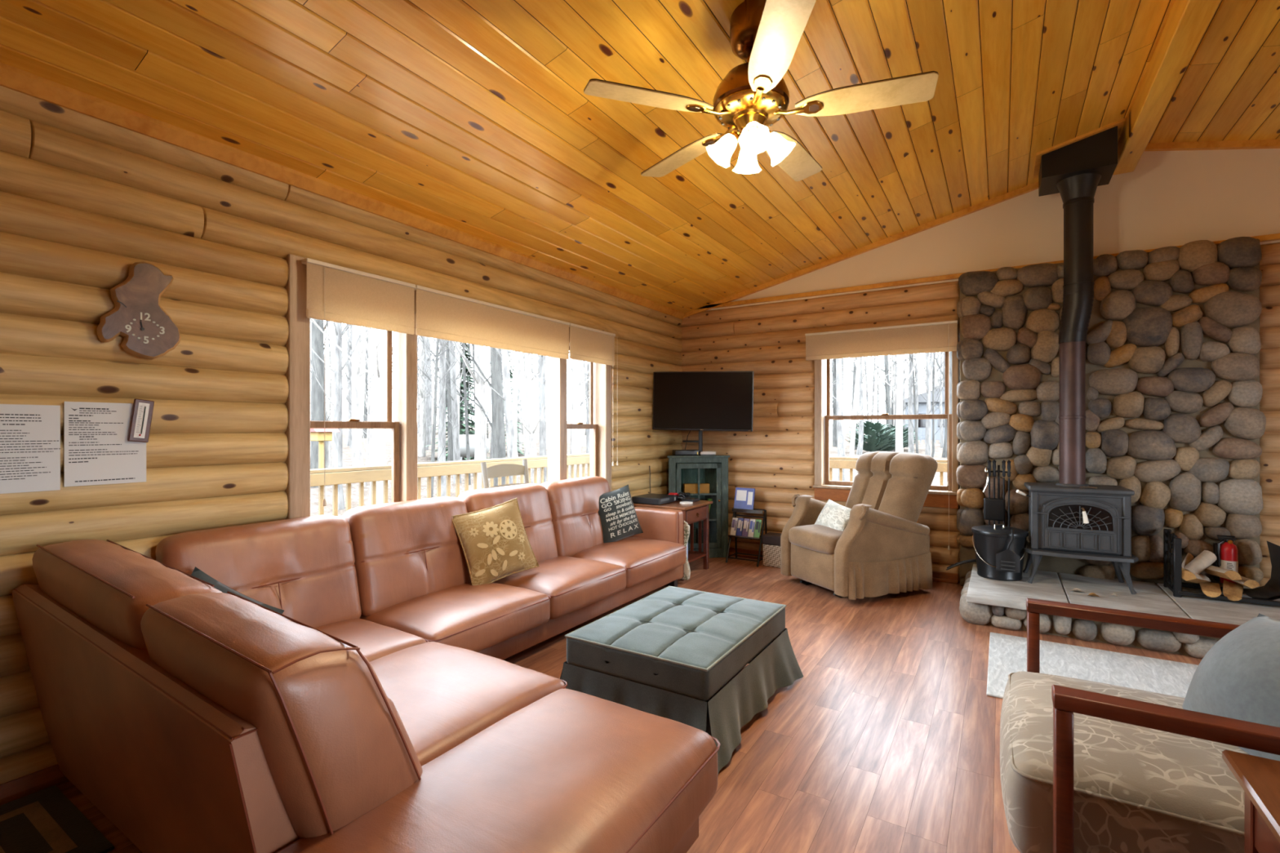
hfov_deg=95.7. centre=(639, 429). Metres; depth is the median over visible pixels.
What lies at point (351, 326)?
bare tree
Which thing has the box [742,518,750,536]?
magazine
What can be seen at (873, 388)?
bare tree
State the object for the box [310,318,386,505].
bare tree
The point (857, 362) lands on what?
bare tree
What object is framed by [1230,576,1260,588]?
log
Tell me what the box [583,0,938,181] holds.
ceiling fan
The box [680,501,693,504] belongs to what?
case
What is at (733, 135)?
socket
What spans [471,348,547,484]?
bare tree
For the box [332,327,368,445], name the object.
bare tree
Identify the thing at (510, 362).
bare tree
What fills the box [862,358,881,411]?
bare tree
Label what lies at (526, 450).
bare tree
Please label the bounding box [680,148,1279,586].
wall
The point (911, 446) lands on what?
bare tree
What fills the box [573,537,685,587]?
seat cushion
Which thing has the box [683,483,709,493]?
game box
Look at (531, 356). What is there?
bare tree
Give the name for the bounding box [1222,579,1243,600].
log
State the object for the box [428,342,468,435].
bare tree
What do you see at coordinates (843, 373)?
bare tree
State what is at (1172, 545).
holder
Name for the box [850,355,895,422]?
bare tree
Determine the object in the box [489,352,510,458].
bare tree
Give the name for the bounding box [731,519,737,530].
picture
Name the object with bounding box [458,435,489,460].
propane tank
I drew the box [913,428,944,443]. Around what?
picket fence
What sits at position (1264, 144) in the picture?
trim
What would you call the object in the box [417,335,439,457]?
bare tree
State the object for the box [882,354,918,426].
bare tree
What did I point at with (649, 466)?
power cord
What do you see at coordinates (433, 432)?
bare tree
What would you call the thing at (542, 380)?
bare tree
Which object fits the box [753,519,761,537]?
magazine
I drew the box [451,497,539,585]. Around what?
throw pillow
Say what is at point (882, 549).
recliner
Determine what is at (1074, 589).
scrap
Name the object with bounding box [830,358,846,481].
bare tree
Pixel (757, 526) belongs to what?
picture
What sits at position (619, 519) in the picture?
throw pillow
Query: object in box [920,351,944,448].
bare tree
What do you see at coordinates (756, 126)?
socket
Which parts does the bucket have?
lid handle, lid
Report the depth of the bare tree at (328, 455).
18.95 m
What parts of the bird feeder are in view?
post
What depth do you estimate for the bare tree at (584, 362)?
32.12 m
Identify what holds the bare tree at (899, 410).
on the ground
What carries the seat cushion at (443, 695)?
on the sectional sofa
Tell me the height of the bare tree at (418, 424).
10.208 m
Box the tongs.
[946,559,976,570]
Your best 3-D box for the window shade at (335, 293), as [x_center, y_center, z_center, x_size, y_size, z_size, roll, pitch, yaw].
[-1.540,-0.235,3.225,0.062,1.274,0.645,0,0,32]
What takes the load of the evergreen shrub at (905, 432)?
on the ground
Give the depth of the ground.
29.63 m
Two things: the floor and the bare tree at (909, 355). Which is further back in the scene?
the bare tree at (909, 355)
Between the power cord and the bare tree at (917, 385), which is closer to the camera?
the power cord
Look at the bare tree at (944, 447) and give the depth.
29.25 m
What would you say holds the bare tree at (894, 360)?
on the ground
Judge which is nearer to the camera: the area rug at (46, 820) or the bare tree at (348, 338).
the area rug at (46, 820)
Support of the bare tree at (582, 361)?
on the ground
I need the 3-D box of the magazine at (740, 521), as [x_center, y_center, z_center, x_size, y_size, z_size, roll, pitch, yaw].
[1.020,0.998,5.906,0.056,0.175,0.082,0,0,32]
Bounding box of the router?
[698,450,715,455]
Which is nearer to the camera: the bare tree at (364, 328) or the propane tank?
the propane tank
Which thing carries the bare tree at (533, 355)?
on the ground
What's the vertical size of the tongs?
0.104 m
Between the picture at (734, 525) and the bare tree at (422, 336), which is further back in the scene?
the bare tree at (422, 336)
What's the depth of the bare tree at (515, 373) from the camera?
28.19 m
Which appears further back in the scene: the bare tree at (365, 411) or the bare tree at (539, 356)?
the bare tree at (365, 411)
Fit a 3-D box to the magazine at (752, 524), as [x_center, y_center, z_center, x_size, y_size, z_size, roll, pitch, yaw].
[1.129,0.998,5.847,0.056,0.175,0.082,0,0,32]
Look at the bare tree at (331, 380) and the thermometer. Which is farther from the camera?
the bare tree at (331, 380)
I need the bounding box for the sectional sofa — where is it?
[12,475,719,852]
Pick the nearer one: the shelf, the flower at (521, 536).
the flower at (521, 536)
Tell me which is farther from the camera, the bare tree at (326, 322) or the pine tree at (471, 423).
the bare tree at (326, 322)
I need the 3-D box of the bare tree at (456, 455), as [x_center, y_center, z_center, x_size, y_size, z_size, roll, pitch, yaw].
[-6.285,-4.317,19.387,2.475,12.940,3.625,0,0,-21]
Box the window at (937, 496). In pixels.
[813,327,959,508]
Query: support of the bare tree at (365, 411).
on the ground
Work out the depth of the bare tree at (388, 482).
18.85 m
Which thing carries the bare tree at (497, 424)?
on the ground
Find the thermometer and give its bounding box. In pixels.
[127,398,154,442]
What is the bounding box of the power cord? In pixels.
[648,466,650,493]
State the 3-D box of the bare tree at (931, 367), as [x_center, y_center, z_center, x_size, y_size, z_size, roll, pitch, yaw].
[13.699,-2.980,26.588,3.370,9.639,3.371,0,0,38]
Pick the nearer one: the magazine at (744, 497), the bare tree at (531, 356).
the magazine at (744, 497)
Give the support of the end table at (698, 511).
on the floor
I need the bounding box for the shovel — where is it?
[995,528,1020,573]
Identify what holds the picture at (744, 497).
attached to the magazine at (744, 497)
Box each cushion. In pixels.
[31,539,222,650]
[140,592,422,839]
[155,515,361,627]
[275,688,717,852]
[314,617,426,662]
[342,496,471,616]
[359,582,550,652]
[369,641,565,766]
[457,483,558,561]
[493,555,626,619]
[540,475,610,556]
[566,586,785,701]
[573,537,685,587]
[1000,671,1249,852]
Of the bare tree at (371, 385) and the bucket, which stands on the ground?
the bare tree at (371, 385)
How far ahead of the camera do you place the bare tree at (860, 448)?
31.50 m
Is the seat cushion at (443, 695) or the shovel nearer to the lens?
the seat cushion at (443, 695)
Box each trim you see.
[0,62,684,319]
[683,138,1279,318]
[697,233,1279,309]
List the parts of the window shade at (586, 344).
rail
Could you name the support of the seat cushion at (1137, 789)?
on the armchair at (1086, 766)
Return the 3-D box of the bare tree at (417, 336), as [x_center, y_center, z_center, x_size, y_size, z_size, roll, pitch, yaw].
[-17.004,-6.513,43.808,3.573,15.806,3.351,0,0,-32]
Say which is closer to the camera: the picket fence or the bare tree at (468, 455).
the bare tree at (468, 455)
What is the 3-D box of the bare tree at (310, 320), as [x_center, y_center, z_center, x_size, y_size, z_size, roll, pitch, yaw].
[-16.798,-6.347,29.121,2.918,16.306,3.707,0,0,19]
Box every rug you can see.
[0,785,114,852]
[986,632,1198,698]
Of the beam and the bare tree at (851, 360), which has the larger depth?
the bare tree at (851, 360)
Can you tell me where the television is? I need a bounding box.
[652,371,753,431]
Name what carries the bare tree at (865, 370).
on the ground
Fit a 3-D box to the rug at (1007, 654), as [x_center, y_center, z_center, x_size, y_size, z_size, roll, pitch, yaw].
[2.581,1.344,3.039,1.290,0.012,1.050,0,0,32]
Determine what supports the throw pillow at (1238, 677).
on the armchair at (1086, 766)
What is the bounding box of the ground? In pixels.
[310,420,946,517]
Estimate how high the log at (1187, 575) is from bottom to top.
0.130 m
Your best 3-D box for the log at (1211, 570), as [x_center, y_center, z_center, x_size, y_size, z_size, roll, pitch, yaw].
[3.926,0.966,3.918,0.095,0.088,0.304,0,0,21]
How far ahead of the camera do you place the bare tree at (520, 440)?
37.71 m
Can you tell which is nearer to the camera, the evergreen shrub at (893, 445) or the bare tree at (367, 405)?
the bare tree at (367, 405)
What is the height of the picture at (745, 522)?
0.105 m
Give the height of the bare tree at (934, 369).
9.691 m
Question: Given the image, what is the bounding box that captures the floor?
[57,555,1202,852]
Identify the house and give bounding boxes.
[905,386,944,438]
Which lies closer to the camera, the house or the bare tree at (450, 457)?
the bare tree at (450, 457)
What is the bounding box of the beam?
[1112,0,1221,175]
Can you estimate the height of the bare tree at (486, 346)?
12.327 m
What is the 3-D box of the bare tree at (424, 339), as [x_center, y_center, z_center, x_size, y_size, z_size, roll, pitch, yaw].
[-7.739,-2.288,22.881,2.971,8.499,2.972,0,0,-7]
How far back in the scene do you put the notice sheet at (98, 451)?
2.31 m
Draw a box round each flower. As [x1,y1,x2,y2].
[469,527,478,536]
[475,553,497,577]
[476,535,500,559]
[482,521,499,537]
[496,547,517,570]
[499,520,516,539]
[501,520,515,537]
[518,533,524,542]
[518,551,524,560]
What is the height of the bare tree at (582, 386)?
17.330 m
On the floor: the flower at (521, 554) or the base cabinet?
the base cabinet
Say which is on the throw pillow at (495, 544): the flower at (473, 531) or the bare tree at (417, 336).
the flower at (473, 531)
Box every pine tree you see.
[426,342,491,461]
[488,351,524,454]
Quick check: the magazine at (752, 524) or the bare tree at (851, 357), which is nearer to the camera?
the magazine at (752, 524)
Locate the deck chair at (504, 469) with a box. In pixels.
[480,458,528,488]
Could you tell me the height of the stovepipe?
2.548 m
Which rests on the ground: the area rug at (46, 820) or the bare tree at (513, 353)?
the bare tree at (513, 353)
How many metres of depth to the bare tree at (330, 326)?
50.55 m
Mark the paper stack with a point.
(687, 542)
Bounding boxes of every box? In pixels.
[672,449,698,455]
[681,497,699,502]
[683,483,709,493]
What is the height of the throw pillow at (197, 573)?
0.610 m
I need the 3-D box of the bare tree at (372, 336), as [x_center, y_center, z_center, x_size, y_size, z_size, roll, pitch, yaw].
[-12.534,-2.261,26.475,2.900,8.291,2.898,0,0,-2]
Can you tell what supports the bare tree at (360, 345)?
on the ground
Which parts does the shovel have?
handle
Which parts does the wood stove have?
leg, leg, plate, door, door glass, griddle handle, leg, leg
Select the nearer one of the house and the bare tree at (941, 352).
the bare tree at (941, 352)
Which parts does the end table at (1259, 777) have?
leg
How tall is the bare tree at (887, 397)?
12.649 m
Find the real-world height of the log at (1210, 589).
0.038 m
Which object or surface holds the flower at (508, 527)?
on the throw pillow at (495, 544)
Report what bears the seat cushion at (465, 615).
on the sectional sofa
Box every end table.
[632,500,712,580]
[1222,749,1279,852]
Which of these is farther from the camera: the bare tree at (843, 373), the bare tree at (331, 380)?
the bare tree at (331, 380)
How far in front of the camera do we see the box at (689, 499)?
5.55 m
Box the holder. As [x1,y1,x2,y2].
[1163,528,1279,606]
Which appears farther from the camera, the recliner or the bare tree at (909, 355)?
the bare tree at (909, 355)
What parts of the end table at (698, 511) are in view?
leg, drawer, leg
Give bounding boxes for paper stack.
[686,542,688,559]
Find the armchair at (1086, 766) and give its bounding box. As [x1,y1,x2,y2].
[1000,598,1279,852]
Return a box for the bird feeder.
[310,428,339,468]
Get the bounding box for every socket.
[729,131,738,139]
[747,124,758,131]
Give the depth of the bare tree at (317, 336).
18.48 m
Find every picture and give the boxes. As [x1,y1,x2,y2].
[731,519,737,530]
[736,489,752,505]
[737,520,742,531]
[743,520,748,531]
[749,520,754,532]
[755,521,760,533]
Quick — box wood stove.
[1016,482,1138,594]
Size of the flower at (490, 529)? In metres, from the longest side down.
0.106 x 0.105 x 0.021 m
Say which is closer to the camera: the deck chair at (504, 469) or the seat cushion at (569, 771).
the seat cushion at (569, 771)
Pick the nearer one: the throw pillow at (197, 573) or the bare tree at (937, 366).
the throw pillow at (197, 573)
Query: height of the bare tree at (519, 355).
11.378 m
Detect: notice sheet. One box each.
[0,404,62,493]
[63,401,146,486]
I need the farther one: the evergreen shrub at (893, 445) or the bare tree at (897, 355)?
the bare tree at (897, 355)
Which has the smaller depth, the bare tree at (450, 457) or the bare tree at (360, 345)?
the bare tree at (450, 457)
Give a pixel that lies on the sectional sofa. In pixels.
(382, 710)
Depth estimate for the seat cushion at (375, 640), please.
2.68 m
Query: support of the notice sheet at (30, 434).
attached to the wall at (84, 199)
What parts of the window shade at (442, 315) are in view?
rail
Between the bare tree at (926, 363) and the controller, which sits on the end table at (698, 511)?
the controller
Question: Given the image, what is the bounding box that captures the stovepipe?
[1033,117,1124,484]
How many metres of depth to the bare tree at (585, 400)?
22.37 m
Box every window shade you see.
[301,257,415,506]
[414,284,569,359]
[568,323,617,466]
[804,320,958,550]
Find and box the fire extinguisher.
[1213,534,1238,583]
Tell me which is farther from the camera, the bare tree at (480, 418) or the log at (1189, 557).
the bare tree at (480, 418)
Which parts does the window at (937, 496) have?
sill, sash, sash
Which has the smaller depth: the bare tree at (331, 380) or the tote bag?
the tote bag
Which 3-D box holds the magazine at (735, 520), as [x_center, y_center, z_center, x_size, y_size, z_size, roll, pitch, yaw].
[0.965,0.998,5.936,0.056,0.175,0.082,0,0,32]
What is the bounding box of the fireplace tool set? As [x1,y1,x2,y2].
[982,459,1011,526]
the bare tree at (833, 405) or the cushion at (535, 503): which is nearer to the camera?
the cushion at (535, 503)
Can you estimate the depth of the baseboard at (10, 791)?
2.13 m
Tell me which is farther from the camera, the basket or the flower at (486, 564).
the basket
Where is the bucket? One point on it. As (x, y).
(989, 540)
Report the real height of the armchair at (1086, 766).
0.980 m
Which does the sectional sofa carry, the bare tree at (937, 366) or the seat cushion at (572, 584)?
the seat cushion at (572, 584)
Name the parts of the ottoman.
skirt panel, leg, skirt panel, skirt panel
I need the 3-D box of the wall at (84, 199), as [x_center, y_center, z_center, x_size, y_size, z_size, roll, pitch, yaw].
[-2.207,0.000,2.410,0.203,2.700,10.150,0,0,32]
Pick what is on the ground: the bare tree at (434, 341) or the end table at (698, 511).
the bare tree at (434, 341)
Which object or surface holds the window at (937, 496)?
in the wall at (776, 459)
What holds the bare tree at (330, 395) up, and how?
on the ground
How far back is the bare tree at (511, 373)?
34.06 m
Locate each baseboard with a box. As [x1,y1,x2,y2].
[0,764,70,805]
[728,547,959,583]
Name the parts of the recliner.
panel, rocker rail, arm, seat, panel, arm, backrest, panel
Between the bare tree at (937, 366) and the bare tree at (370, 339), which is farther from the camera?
the bare tree at (937, 366)
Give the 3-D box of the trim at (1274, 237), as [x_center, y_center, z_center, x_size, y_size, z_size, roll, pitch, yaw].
[3.702,-1.345,4.513,7.600,0.040,0.042,0,0,32]
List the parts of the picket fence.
rail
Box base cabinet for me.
[667,454,729,558]
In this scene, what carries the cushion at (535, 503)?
on the sectional sofa
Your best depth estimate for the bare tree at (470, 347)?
37.38 m
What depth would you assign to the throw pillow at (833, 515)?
4.83 m
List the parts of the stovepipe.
box trim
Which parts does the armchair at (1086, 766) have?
leg, leg, arm rail, arm rail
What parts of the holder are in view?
rail, rail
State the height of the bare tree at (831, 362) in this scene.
13.604 m
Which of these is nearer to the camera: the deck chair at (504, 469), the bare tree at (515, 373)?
the deck chair at (504, 469)
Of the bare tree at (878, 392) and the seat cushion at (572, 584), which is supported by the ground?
the bare tree at (878, 392)
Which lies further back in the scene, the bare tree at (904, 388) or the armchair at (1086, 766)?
the bare tree at (904, 388)
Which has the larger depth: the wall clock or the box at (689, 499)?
the box at (689, 499)
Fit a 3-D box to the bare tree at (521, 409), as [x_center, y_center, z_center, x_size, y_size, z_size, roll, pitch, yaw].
[-8.509,-6.835,42.292,3.740,16.454,2.944,0,0,-40]
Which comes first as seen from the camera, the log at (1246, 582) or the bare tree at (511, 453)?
the log at (1246, 582)
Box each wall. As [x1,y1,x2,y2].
[0,85,682,784]
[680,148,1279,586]
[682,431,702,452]
[955,236,1266,588]
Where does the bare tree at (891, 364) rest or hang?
on the ground
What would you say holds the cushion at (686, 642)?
on the ottoman
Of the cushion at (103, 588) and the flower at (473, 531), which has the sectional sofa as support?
the cushion at (103, 588)
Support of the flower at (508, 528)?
on the throw pillow at (495, 544)
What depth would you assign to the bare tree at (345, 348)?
49.25 m
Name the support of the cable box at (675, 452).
on the base cabinet
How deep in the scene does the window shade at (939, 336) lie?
5.31 m
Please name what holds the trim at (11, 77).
attached to the wall at (84, 199)
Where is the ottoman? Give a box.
[560,586,803,775]
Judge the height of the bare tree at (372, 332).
7.032 m
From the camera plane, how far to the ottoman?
2.61 m
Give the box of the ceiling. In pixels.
[0,0,1279,313]
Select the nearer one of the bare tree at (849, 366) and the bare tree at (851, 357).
the bare tree at (851, 357)
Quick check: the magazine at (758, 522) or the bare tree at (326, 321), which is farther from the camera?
the bare tree at (326, 321)
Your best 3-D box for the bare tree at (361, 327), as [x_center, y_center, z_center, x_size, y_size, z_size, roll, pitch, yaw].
[-16.704,-4.241,33.880,3.981,11.387,3.982,0,0,42]
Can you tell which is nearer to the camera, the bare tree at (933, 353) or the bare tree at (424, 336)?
the bare tree at (424, 336)
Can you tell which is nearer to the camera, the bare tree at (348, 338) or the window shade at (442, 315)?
the window shade at (442, 315)
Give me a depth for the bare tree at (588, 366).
58.72 m
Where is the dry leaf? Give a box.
[1088,592,1099,596]
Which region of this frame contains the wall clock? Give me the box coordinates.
[96,262,181,359]
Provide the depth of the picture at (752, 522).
5.85 m
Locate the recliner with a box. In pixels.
[780,451,937,599]
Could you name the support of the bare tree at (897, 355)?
on the ground
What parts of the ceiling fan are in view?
blade, blade, blade, blade, lamp shade, lamp shade, bulb, lamp shade, lamp shade, blade, blade, blade, blade, blade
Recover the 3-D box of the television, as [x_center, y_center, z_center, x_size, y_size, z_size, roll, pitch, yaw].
[0.627,-0.285,5.839,1.010,0.596,0.048,1,0,14]
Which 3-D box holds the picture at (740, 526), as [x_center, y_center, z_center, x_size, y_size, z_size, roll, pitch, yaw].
[1.019,0.980,5.906,0.047,0.105,0.042,0,0,32]
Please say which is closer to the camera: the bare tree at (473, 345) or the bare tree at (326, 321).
the bare tree at (473, 345)
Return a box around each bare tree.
[310,318,328,488]
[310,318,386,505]
[310,320,325,451]
[310,320,364,510]
[310,323,333,468]
[323,320,346,400]
[324,321,333,395]
[324,325,345,401]
[324,327,370,405]
[325,321,373,448]
[325,325,367,448]
[326,326,373,486]
[326,345,372,403]
[327,336,373,421]
[327,380,333,421]
[329,332,373,438]
[329,340,448,486]
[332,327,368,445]
[342,323,348,436]
[351,324,372,466]
[360,328,373,402]
[360,329,373,438]
[364,338,435,409]
[368,352,373,466]
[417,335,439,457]
[417,335,462,461]
[417,336,433,443]
[417,336,439,388]
[417,336,439,449]
[417,337,434,433]
[417,337,435,444]
[417,338,462,497]
[418,338,472,424]
[420,336,487,419]
[420,337,461,483]
[427,337,469,497]
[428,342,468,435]
[431,341,436,431]
[439,338,518,484]
[445,342,475,484]
[446,342,486,476]
[454,341,515,489]
[462,342,506,486]
[464,343,488,434]
[466,346,487,431]
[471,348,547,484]
[472,346,490,403]
[484,353,491,439]
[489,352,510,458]
[508,350,524,457]
[509,352,531,434]
[510,362,537,399]
[511,355,568,436]
[512,355,533,443]
[513,351,536,452]
[517,351,539,448]
[520,351,547,484]
[520,354,546,410]
[520,355,546,422]
[522,353,547,469]
[566,359,589,478]
[568,351,589,475]
[569,360,588,447]
[570,360,589,453]
[571,360,589,435]
[580,360,585,432]
[830,357,848,447]
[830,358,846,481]
[830,360,832,393]
[830,360,852,415]
[831,358,848,404]
[842,357,866,449]
[842,357,871,433]
[844,365,850,412]
[845,355,894,471]
[848,357,865,430]
[849,355,894,435]
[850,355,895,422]
[853,356,882,454]
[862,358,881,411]
[864,355,892,422]
[865,355,884,422]
[866,355,896,451]
[872,354,919,452]
[876,355,907,411]
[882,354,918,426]
[888,355,913,426]
[889,352,932,453]
[890,355,908,426]
[891,355,925,428]
[892,353,922,453]
[903,351,950,454]
[912,352,942,456]
[913,352,936,438]
[914,351,944,455]
[914,363,939,391]
[917,352,951,457]
[919,352,940,388]
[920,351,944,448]
[932,351,951,457]
[934,351,944,386]
[935,351,944,388]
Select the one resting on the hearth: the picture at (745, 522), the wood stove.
the wood stove
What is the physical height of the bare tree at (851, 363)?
12.404 m
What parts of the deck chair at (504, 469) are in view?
post, post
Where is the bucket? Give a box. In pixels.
[971,523,1028,581]
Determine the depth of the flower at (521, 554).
3.69 m
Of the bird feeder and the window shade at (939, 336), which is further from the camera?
the bird feeder
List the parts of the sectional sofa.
frame, rail, arm, rail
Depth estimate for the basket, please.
5.68 m
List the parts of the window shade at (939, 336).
rail, pull cord, pull cord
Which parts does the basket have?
lid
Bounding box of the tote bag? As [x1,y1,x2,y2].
[680,520,690,580]
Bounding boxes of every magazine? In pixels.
[730,517,737,535]
[733,487,755,509]
[736,517,743,535]
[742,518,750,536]
[747,519,755,537]
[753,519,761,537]
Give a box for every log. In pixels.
[1182,552,1194,570]
[1182,570,1211,583]
[1183,550,1216,573]
[1199,582,1221,597]
[1204,564,1241,580]
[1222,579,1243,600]
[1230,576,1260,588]
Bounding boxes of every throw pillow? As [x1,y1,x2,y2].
[191,566,284,613]
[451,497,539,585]
[598,484,643,542]
[814,498,851,531]
[1182,613,1279,760]
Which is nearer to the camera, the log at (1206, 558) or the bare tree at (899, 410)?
the log at (1206, 558)
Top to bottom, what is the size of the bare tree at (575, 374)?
15.088 m
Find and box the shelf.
[687,550,706,562]
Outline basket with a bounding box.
[761,532,781,568]
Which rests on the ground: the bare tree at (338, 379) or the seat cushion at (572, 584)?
the bare tree at (338, 379)
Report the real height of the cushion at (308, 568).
0.545 m
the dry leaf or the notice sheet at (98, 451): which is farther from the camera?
the dry leaf
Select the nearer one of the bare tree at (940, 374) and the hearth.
the hearth
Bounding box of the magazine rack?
[725,507,766,566]
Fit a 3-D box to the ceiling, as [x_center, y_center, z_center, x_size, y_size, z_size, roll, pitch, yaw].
[0.836,-1.759,-0.360,8.500,1.059,11.726,0,0,32]
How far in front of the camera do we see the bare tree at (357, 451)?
23.68 m
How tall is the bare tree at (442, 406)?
11.696 m
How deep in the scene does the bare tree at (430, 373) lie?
38.66 m
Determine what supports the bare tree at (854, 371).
on the ground
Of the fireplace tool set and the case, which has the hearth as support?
the fireplace tool set
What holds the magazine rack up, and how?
on the floor
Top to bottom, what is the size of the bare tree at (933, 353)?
13.159 m
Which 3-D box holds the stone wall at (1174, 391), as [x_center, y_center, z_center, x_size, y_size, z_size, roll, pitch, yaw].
[3.544,-0.007,4.530,1.879,2.713,0.242,0,0,32]
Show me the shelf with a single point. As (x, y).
(693, 555)
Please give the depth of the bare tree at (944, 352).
56.91 m
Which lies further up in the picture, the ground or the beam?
the beam
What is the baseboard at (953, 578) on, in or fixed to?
attached to the wall at (776, 459)
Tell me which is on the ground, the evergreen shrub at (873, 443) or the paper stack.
the evergreen shrub at (873, 443)
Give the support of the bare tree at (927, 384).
on the ground
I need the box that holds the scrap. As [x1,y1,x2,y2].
[1069,588,1084,592]
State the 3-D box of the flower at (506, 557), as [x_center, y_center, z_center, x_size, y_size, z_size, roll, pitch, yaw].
[-0.824,0.803,3.613,0.150,0.147,0.015,0,0,-41]
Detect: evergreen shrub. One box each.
[844,420,895,452]
[866,430,907,451]
[883,424,923,451]
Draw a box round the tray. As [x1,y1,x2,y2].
[310,431,332,440]
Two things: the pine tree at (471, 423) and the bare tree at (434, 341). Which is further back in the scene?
the bare tree at (434, 341)
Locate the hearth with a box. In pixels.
[959,564,1279,658]
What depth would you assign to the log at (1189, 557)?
4.07 m
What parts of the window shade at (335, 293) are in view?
pull cord, rail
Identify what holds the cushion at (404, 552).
on the sectional sofa
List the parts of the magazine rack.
frame, frame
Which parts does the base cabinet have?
door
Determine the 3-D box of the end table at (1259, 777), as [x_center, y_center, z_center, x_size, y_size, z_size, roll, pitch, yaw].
[1.428,1.042,0.862,0.650,0.615,0.715,0,0,32]
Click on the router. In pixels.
(704, 452)
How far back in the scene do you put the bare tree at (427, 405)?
34.14 m
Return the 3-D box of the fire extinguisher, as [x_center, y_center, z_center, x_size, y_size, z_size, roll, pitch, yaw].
[4.081,0.901,4.035,0.112,0.328,0.131,0,0,32]
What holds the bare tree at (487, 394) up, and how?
on the ground
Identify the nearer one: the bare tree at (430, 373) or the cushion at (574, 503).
the cushion at (574, 503)
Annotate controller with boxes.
[676,492,690,501]
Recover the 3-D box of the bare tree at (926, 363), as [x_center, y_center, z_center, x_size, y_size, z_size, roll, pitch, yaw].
[23.218,-3.962,46.571,2.806,10.077,2.649,0,0,-8]
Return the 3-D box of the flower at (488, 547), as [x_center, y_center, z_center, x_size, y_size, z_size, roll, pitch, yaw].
[-0.912,0.739,3.558,0.150,0.142,0.028,-12,-11,-43]
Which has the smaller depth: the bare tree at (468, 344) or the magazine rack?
the magazine rack
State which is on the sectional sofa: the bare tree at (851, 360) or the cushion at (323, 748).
the cushion at (323, 748)

